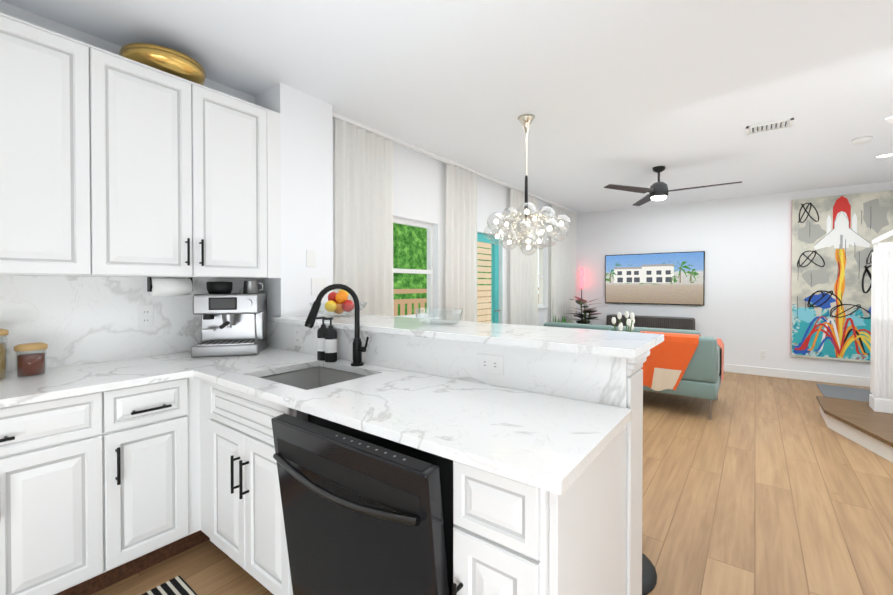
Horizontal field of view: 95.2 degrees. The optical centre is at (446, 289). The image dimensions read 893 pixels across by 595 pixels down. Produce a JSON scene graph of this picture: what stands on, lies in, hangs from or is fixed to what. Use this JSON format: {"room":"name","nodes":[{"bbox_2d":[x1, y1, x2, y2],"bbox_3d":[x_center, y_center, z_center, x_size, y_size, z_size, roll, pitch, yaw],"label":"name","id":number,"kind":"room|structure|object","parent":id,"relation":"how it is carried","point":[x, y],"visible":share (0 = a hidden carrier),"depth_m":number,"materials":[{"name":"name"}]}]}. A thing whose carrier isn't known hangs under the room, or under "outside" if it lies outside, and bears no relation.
{"room":"kitchen","nodes":[
{"label":"kitchen","id":0,"kind":"room"},
{"bbox_2d":[0,1,254,367],"bbox_3d":[-2.722,-0.004,1.091,0.120,2.620,4.460,0,1,37],"label":"wall","id":1,"kind":"structure","parent":0,"point":[36,19],"depth_m":2.08,"materials":[{"name":"white paint"}]},
{"bbox_2d":[0,12,95,276],"bbox_3d":[-1.893,-0.593,1.804,0.328,1.062,0.422,0,1,37],"label":"upper cabinet","id":2,"kind":"object","parent":1,"relation":"attached to","point":[48,77],"depth_m":1.76,"materials":[{"name":"white wood"}]},
{"bbox_2d":[0,275,256,372],"bbox_3d":[-2.064,0.163,1.848,0.014,0.450,2.459,0,1,37],"label":"backsplash","id":3,"kind":"structure","parent":1,"relation":"attached to","point":[73,320],"depth_m":2.13,"materials":[{"name":"stone"}]},
{"bbox_2d":[138,305,153,327],"bbox_3d":[-1.702,0.153,2.307,0.007,0.125,0.075,0,1,37],"label":"outlet","id":4,"kind":"object","parent":3,"relation":"attached to","point":[145,315],"visible":1,"depth_m":2.30,"materials":[{"name":"white plastic"}]},
{"bbox_2d":[96,47,280,278],"bbox_3d":[-1.481,-0.599,2.348,0.328,1.062,0.943,0,1,37],"label":"upper cabinet","id":5,"kind":"object","parent":1,"relation":"attached to","point":[113,164],"depth_m":2.17,"materials":[{"name":"white wood"}]},
{"bbox_2d":[119,43,205,84],"bbox_3d":[-1.542,-1.182,2.230,0.390,0.105,0.390,0,1,37],"label":"brass bowl","id":6,"kind":"object","parent":5,"relation":"on","point":[174,62],"visible":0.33,"depth_m":2.09,"materials":[{"name":"brown metal"}]},
{"bbox_2d":[147,277,192,295],"bbox_3d":[-1.550,-0.015,2.289,0.100,0.104,0.209,0,1,37],"label":"paper towel holder","id":7,"kind":"object","parent":5,"relation":"attached to","point":[169,286],"visible":0.98,"depth_m":2.25,"materials":[{"name":"black"}]},
{"bbox_2d":[255,83,332,347],"bbox_3d":[-1.124,-0.024,2.935,0.440,2.620,0.410,0,1,37],"label":"wall","id":8,"kind":"structure","parent":0,"point":[306,123],"depth_m":2.76,"materials":[{"name":"white paint"}]},
{"bbox_2d":[306,250,315,266],"bbox_3d":[-0.934,-0.212,2.812,0.007,0.115,0.070,0,1,37],"label":"light switch","id":9,"kind":"object","parent":8,"relation":"attached to","point":[311,258],"visible":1,"depth_m":2.81,"materials":[{"name":"white plastic"}]},
{"bbox_2d":[311,278,325,294],"bbox_3d":[-0.897,-0.018,2.864,0.007,0.120,0.120,0,1,37],"label":"light switch","id":10,"kind":"object","parent":8,"relation":"attached to","point":[318,285],"visible":0.92,"depth_m":2.85,"materials":[{"name":"white plastic"}]},
{"bbox_2d":[333,119,550,325],"bbox_3d":[0.646,-0.049,5.370,0.160,2.620,5.610,0,1,37],"label":"wall","id":11,"kind":"structure","parent":0,"point":[419,187],"depth_m":4.30,"materials":[{"name":"white paint"}]},
{"bbox_2d":[393,217,549,319],"bbox_3d":[0.504,-0.188,5.156,0.190,1.006,3.560,0,1,37],"label":"window","id":12,"kind":"structure","parent":11,"relation":"in","point":[429,270],"depth_m":4.28,"materials":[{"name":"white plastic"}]},
{"bbox_2d":[477,233,499,322],"bbox_3d":[0.467,0.277,5.096,0.109,1.934,0.748,0,1,37],"label":"door","id":13,"kind":"structure","parent":11,"relation":"in","point":[494,272],"depth_m":5.33,"materials":[{"name":"teal wood"}]},
{"bbox_2d":[538,244,543,306],"bbox_3d":[1.329,-0.212,6.294,0.050,0.983,0.748,0,1,37],"label":"window","id":14,"kind":"structure","parent":11,"relation":"in","point":[541,277],"depth_m":6.55,"materials":[{"name":"white plastic"}]},
{"bbox_2d":[0,0,892,213],"bbox_3d":[1.196,-1.353,1.884,5.650,0.060,10.680,0,1,37],"label":"ceiling","id":15,"kind":"structure","parent":0,"point":[685,93],"depth_m":2.55,"materials":[{"name":"white paint"}]},
{"bbox_2d":[333,112,578,213],"bbox_3d":[0.739,-1.342,5.205,0.040,0.029,5.380,0,1,37],"label":"rail","id":16,"kind":"object","parent":15,"relation":"attached to","point":[336,116],"visible":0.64,"depth_m":3.99,"materials":[{"name":"white"}]},
{"bbox_2d":[335,119,393,316],"bbox_3d":[-0.662,-0.018,3.370,0.074,2.570,0.640,0,1,37],"label":"curtain","id":17,"kind":"object","parent":16,"relation":"hanging from","point":[363,214],"visible":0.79,"depth_m":3.33,"materials":[{"name":"white fabric"}]},
{"bbox_2d":[446,164,476,321],"bbox_3d":[0.179,-0.030,4.482,0.071,2.570,0.570,0,1,37],"label":"curtain","id":18,"kind":"object","parent":16,"relation":"hanging from","point":[461,238],"visible":0.67,"depth_m":4.45,"materials":[{"name":"white fabric"}]},
{"bbox_2d":[510,189,537,325],"bbox_3d":[1.092,-0.043,5.685,0.075,2.570,0.790,0,1,37],"label":"curtain","id":19,"kind":"object","parent":16,"relation":"hanging from","point":[523,289],"visible":0.44,"depth_m":5.63,"materials":[{"name":"white fabric"}]},
{"bbox_2d":[551,205,575,322],"bbox_3d":[1.992,-0.055,6.872,0.075,2.570,1.070,0,1,37],"label":"curtain","id":20,"kind":"object","parent":16,"relation":"hanging from","point":[563,272],"visible":0.58,"depth_m":6.82,"materials":[{"name":"white fabric"}]},
{"bbox_2d":[484,114,569,255],"bbox_3d":[0.613,-0.798,3.187,0.680,1.074,0.727,0,1,37],"label":"pendant chandelier","id":21,"kind":"object","parent":15,"relation":"hanging from","point":[525,120],"visible":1,"depth_m":3.14,"materials":[{"name":"clear glass"}]},
{"bbox_2d":[604,166,741,205],"bbox_3d":[2.492,-1.168,4.423,1.162,0.362,1.342,0,1,37],"label":"ceiling fan","id":22,"kind":"object","parent":15,"relation":"hanging from","point":[658,190],"visible":1,"depth_m":4.45,"materials":[{"name":"black metal"}]},
{"bbox_2d":[746,118,793,134],"bbox_3d":[2.647,-1.330,3.345,0.300,0.016,0.200,0,1,37],"label":"ceiling vent","id":23,"kind":"object","parent":15,"relation":"in","point":[770,126],"visible":0.96,"depth_m":3.34,"materials":[{"name":"white plastic"}]},
{"bbox_2d":[852,136,872,144],"bbox_3d":[3.707,-1.323,3.633,0.130,0.034,0.130,0,1,37],"label":"smoke detector","id":24,"kind":"object","parent":15,"relation":"attached to","point":[862,140],"visible":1,"depth_m":3.60,"materials":[{"name":"white plastic"}]},
{"bbox_2d":[874,153,892,157],"bbox_3d":[4.413,-1.343,4.102,0.150,0.006,0.150,0,1,37],"label":"recessed light","id":25,"kind":"object","parent":15,"relation":"in","point":[884,155],"visible":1,"depth_m":4.09,"materials":[{"name":"white plastic"}]},
{"bbox_2d":[885,116,892,123],"bbox_3d":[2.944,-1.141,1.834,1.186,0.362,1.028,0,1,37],"label":"recessed light","id":26,"kind":"object","parent":15,"relation":"hanging from","point":[889,119],"visible":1,"depth_m":2.54,"materials":[{"name":"white plastic"}]},
{"bbox_2d":[91,372,892,594],"bbox_3d":[1.196,1.327,1.913,5.650,0.060,10.680,0,1,37],"label":"floor","id":27,"kind":"structure","parent":0,"point":[761,485],"depth_m":2.42,"materials":[{"name":"brown wood"}]},
{"bbox_2d":[0,391,111,594],"bbox_3d":[-1.872,0.862,1.616,0.608,0.878,0.670,0,1,37],"label":"base cabinet","id":28,"kind":"object","parent":27,"relation":"on","point":[99,491],"depth_m":1.58,"materials":[{"name":"white wood"}]},
{"bbox_2d":[0,314,326,407],"bbox_3d":[-1.668,0.303,1.839,0.630,0.231,2.920,0,1,37],"label":"countertop","id":29,"kind":"structure","parent":28,"relation":"on","point":[81,379],"depth_m":1.79,"materials":[{"name":"stone"}]},
{"bbox_2d":[0,328,8,378],"bbox_3d":[-1.953,0.280,1.728,0.130,0.216,0.132,0,1,37],"label":"jar","id":30,"kind":"object","parent":29,"relation":"on","point":[3,365],"visible":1,"depth_m":1.75,"materials":[{"name":"brown"}]},
{"bbox_2d":[14,342,47,376],"bbox_3d":[-1.871,0.316,1.836,0.106,0.141,0.108,0,1,37],"label":"jar","id":31,"kind":"object","parent":29,"relation":"on","point":[31,364],"visible":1,"depth_m":1.81,"materials":[{"name":"brown glass"}]},
{"bbox_2d":[191,281,266,357],"bbox_3d":[-1.289,0.165,2.429,0.346,0.430,0.379,0,1,-15],"label":"coffee machine","id":32,"kind":"object","parent":29,"relation":"on","point":[233,324],"visible":1,"depth_m":2.38,"materials":[{"name":"silver metal"}]},
{"bbox_2d":[108,377,207,584],"bbox_3d":[-1.556,0.857,2.033,0.608,0.878,0.375,0,1,37],"label":"base cabinet","id":33,"kind":"object","parent":27,"relation":"on","point":[158,432],"depth_m":1.85,"materials":[{"name":"white wood"}]},
{"bbox_2d":[294,326,301,345],"bbox_3d":[-0.901,0.286,2.471,0.075,0.115,0.007,0,1,37],"label":"outlet","id":34,"kind":"object","parent":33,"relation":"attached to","point":[297,336],"visible":1,"depth_m":2.46,"materials":[{"name":"white plastic"}]},
{"bbox_2d":[271,413,453,594],"bbox_3d":[-0.146,0.867,1.453,0.708,0.866,0.666,0,1,37],"label":"dishwasher","id":35,"kind":"object","parent":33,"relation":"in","point":[364,513],"visible":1,"depth_m":1.18,"materials":[{"name":"black metal"}]},
{"bbox_2d":[192,313,663,494],"bbox_3d":[-0.142,0.383,1.825,1.819,0.390,1.100,0,1,37],"label":"countertop","id":36,"kind":"structure","parent":33,"relation":"on","point":[554,443],"depth_m":1.49,"materials":[{"name":"stone"}]},
{"bbox_2d":[316,317,327,360],"bbox_3d":[-0.673,0.266,2.208,0.065,0.233,0.078,0,1,37],"label":"soap bottle","id":37,"kind":"object","parent":36,"relation":"on","point":[321,343],"visible":0.73,"depth_m":2.19,"materials":[{"name":"black plastic"}]},
{"bbox_2d":[323,317,336,361],"bbox_3d":[-0.617,0.267,2.158,0.065,0.233,0.078,0,1,37],"label":"soap bottle","id":38,"kind":"object","parent":36,"relation":"on","point":[330,343],"visible":0.98,"depth_m":2.14,"materials":[{"name":"black plastic"}]},
{"bbox_2d":[304,284,368,365],"bbox_3d":[-0.516,0.180,1.967,0.170,0.411,0.291,0,1,37],"label":"faucet","id":39,"kind":"object","parent":36,"relation":"on","point":[358,349],"visible":1,"depth_m":2.03,"materials":[{"name":"black metal"}]},
{"bbox_2d":[309,289,366,316],"bbox_3d":[-0.704,0.086,2.662,0.370,0.184,0.370,0,1,37],"label":"fruit bowl","id":40,"kind":"object","parent":36,"relation":"on","point":[339,303],"visible":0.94,"depth_m":2.61,"materials":[{"name":"clear glass"}]},
{"bbox_2d":[415,308,462,325],"bbox_3d":[-0.039,0.144,2.133,0.256,0.080,0.256,0,1,37],"label":"glass bowl","id":41,"kind":"object","parent":36,"relation":"on","point":[435,323],"visible":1,"depth_m":2.12,"materials":[{"name":"clear glass"}]},
{"bbox_2d":[477,353,503,374],"bbox_3d":[0.177,0.305,1.653,0.125,0.075,0.007,0,1,37],"label":"outlet","id":42,"kind":"object","parent":36,"relation":"attached to","point":[491,364],"visible":1,"depth_m":1.65,"materials":[{"name":"white plastic"}]},
{"bbox_2d":[141,576,196,594],"bbox_3d":[-0.978,1.298,1.270,1.040,0.010,0.630,0,1,37],"label":"kitchen rug","id":43,"kind":"object","parent":27,"relation":"on","point":[178,585],"visible":0.89,"depth_m":1.75,"materials":[{"name":"black fabric"}]},
{"bbox_2d":[552,315,571,322],"bbox_3d":[1.734,0.796,6.117,0.274,0.914,0.260,0,1,37],"label":"plant","id":44,"kind":"object","parent":27,"relation":"on","point":[563,320],"visible":0.17,"depth_m":6.10,"materials":[{"name":"green plant"}]},
{"bbox_2d":[580,268,582,315],"bbox_3d":[2.439,0.430,7.360,0.180,1.620,0.180,0,1,37],"label":"floor lamp","id":45,"kind":"object","parent":27,"relation":"on","point":[581,278],"visible":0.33,"depth_m":7.34,"materials":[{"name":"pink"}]},
{"bbox_2d":[564,296,601,323],"bbox_3d":[2.244,0.685,6.488,0.666,1.128,0.664,0,1,37],"label":"potted plant","id":46,"kind":"object","parent":27,"relation":"on","point":[583,319],"visible":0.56,"depth_m":6.49,"materials":[{"name":"grey"}]},
{"bbox_2d":[531,322,723,419],"bbox_3d":[2.076,0.846,4.886,2.034,0.840,0.969,0,1,37],"label":"sofa","id":47,"kind":"object","parent":27,"relation":"on","point":[687,363],"visible":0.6,"depth_m":4.11,"materials":[{"name":"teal fabric"}]},
{"bbox_2d":[640,331,723,390],"bbox_3d":[2.597,0.755,4.472,0.704,0.606,0.939,0,1,37],"label":"blanket","id":48,"kind":"object","parent":47,"relation":"on","point":[685,360],"depth_m":4.09,"materials":[{"name":"orange fabric"}]},
{"bbox_2d":[642,553,656,594],"bbox_3d":[0.752,0.832,1.918,0.430,0.930,0.430,0,1,37],"label":"bar stool","id":49,"kind":"object","parent":27,"relation":"on","point":[649,577],"depth_m":1.82,"materials":[{"name":"black"}]},
{"bbox_2d":[606,314,694,329],"bbox_3d":[3.303,0.847,6.649,1.266,0.800,0.341,0,1,37],"label":"sideboard","id":50,"kind":"object","parent":27,"relation":"on","point":[685,323],"visible":0.33,"depth_m":6.45,"materials":[{"name":"grey"}]},
{"bbox_2d":[817,384,871,401],"bbox_3d":[4.862,1.263,4.498,1.030,0.011,1.470,0,1,37],"label":"entry rug","id":51,"kind":"object","parent":27,"relation":"on","point":[849,393],"visible":0.42,"depth_m":4.94,"materials":[{"name":"grey fabric"}]},
{"bbox_2d":[816,396,892,462],"bbox_3d":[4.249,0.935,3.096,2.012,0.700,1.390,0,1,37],"label":"platform","id":52,"kind":"object","parent":27,"relation":"on","point":[863,424],"visible":1,"depth_m":3.50,"materials":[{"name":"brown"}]},
{"bbox_2d":[869,230,892,413],"bbox_3d":[4.045,0.268,3.732,0.200,1.700,0.200,0,1,37],"label":"column","id":53,"kind":"structure","parent":52,"relation":"on","point":[881,385],"depth_m":3.69,"materials":[{"name":"white paint"}]},
{"bbox_2d":[611,311,643,332],"bbox_3d":[0.974,0.709,2.213,0.186,1.170,0.170,0,1,37],"label":"tulip vase","id":54,"kind":"object","parent":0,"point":[630,322],"visible":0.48,"depth_m":2.20,"materials":[{"name":"white"}]},
{"bbox_2d":[576,181,892,377],"bbox_3d":[4.481,-0.057,6.059,5.440,2.620,0.120,0,1,37],"label":"wall","id":55,"kind":"structure","parent":0,"point":[743,313],"depth_m":6.14,"materials":[{"name":"white paint"}]},
{"bbox_2d":[605,251,704,305],"bbox_3d":[3.401,-0.172,6.775,1.508,0.845,0.038,0,1,37],"label":"tv","id":56,"kind":"object","parent":55,"relation":"attached to","point":[674,278],"visible":1,"depth_m":6.71,"materials":[{"name":"black"}]},
{"bbox_2d":[760,350,765,359],"bbox_3d":[4.588,0.955,5.908,0.075,0.125,0.007,0,1,37],"label":"outlet","id":57,"kind":"object","parent":55,"relation":"attached to","point":[762,354],"visible":1,"depth_m":5.91,"materials":[{"name":"white plastic"}]},
{"bbox_2d":[721,364,869,386],"bbox_3d":[4.453,1.194,6.002,5.160,0.120,0.023,0,1,37],"label":"baseboard","id":58,"kind":"structure","parent":55,"relation":"attached to","point":[819,377],"depth_m":5.64,"materials":[{"name":"white wood"}]},
{"bbox_2d":[791,190,892,362],"bbox_3d":[5.218,-0.150,5.391,1.000,2.180,0.048,0,1,37],"label":"painting","id":59,"kind":"object","parent":55,"relation":"attached to","point":[833,237],"visible":0.81,"depth_m":5.41,"materials":[{"name":"fabric"}]},
{"label":"outside","id":60,"kind":"structure","parent":0,"visible":0},
{"bbox_2d":[393,223,490,320],"bbox_3d":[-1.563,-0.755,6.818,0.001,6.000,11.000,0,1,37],"label":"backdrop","id":61,"kind":"structure","parent":60,"point":[409,247],"depth_m":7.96,"materials":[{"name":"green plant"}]},
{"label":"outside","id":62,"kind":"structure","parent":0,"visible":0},
{"bbox_2d":[393,242,538,322],"bbox_3d":[0.987,0.253,7.280,0.520,1.975,6.200,0,1,37],"label":"fence","id":63,"kind":"object","parent":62,"point":[483,316],"depth_m":6.23,"materials":[{"name":"brown wood"}]}
]}

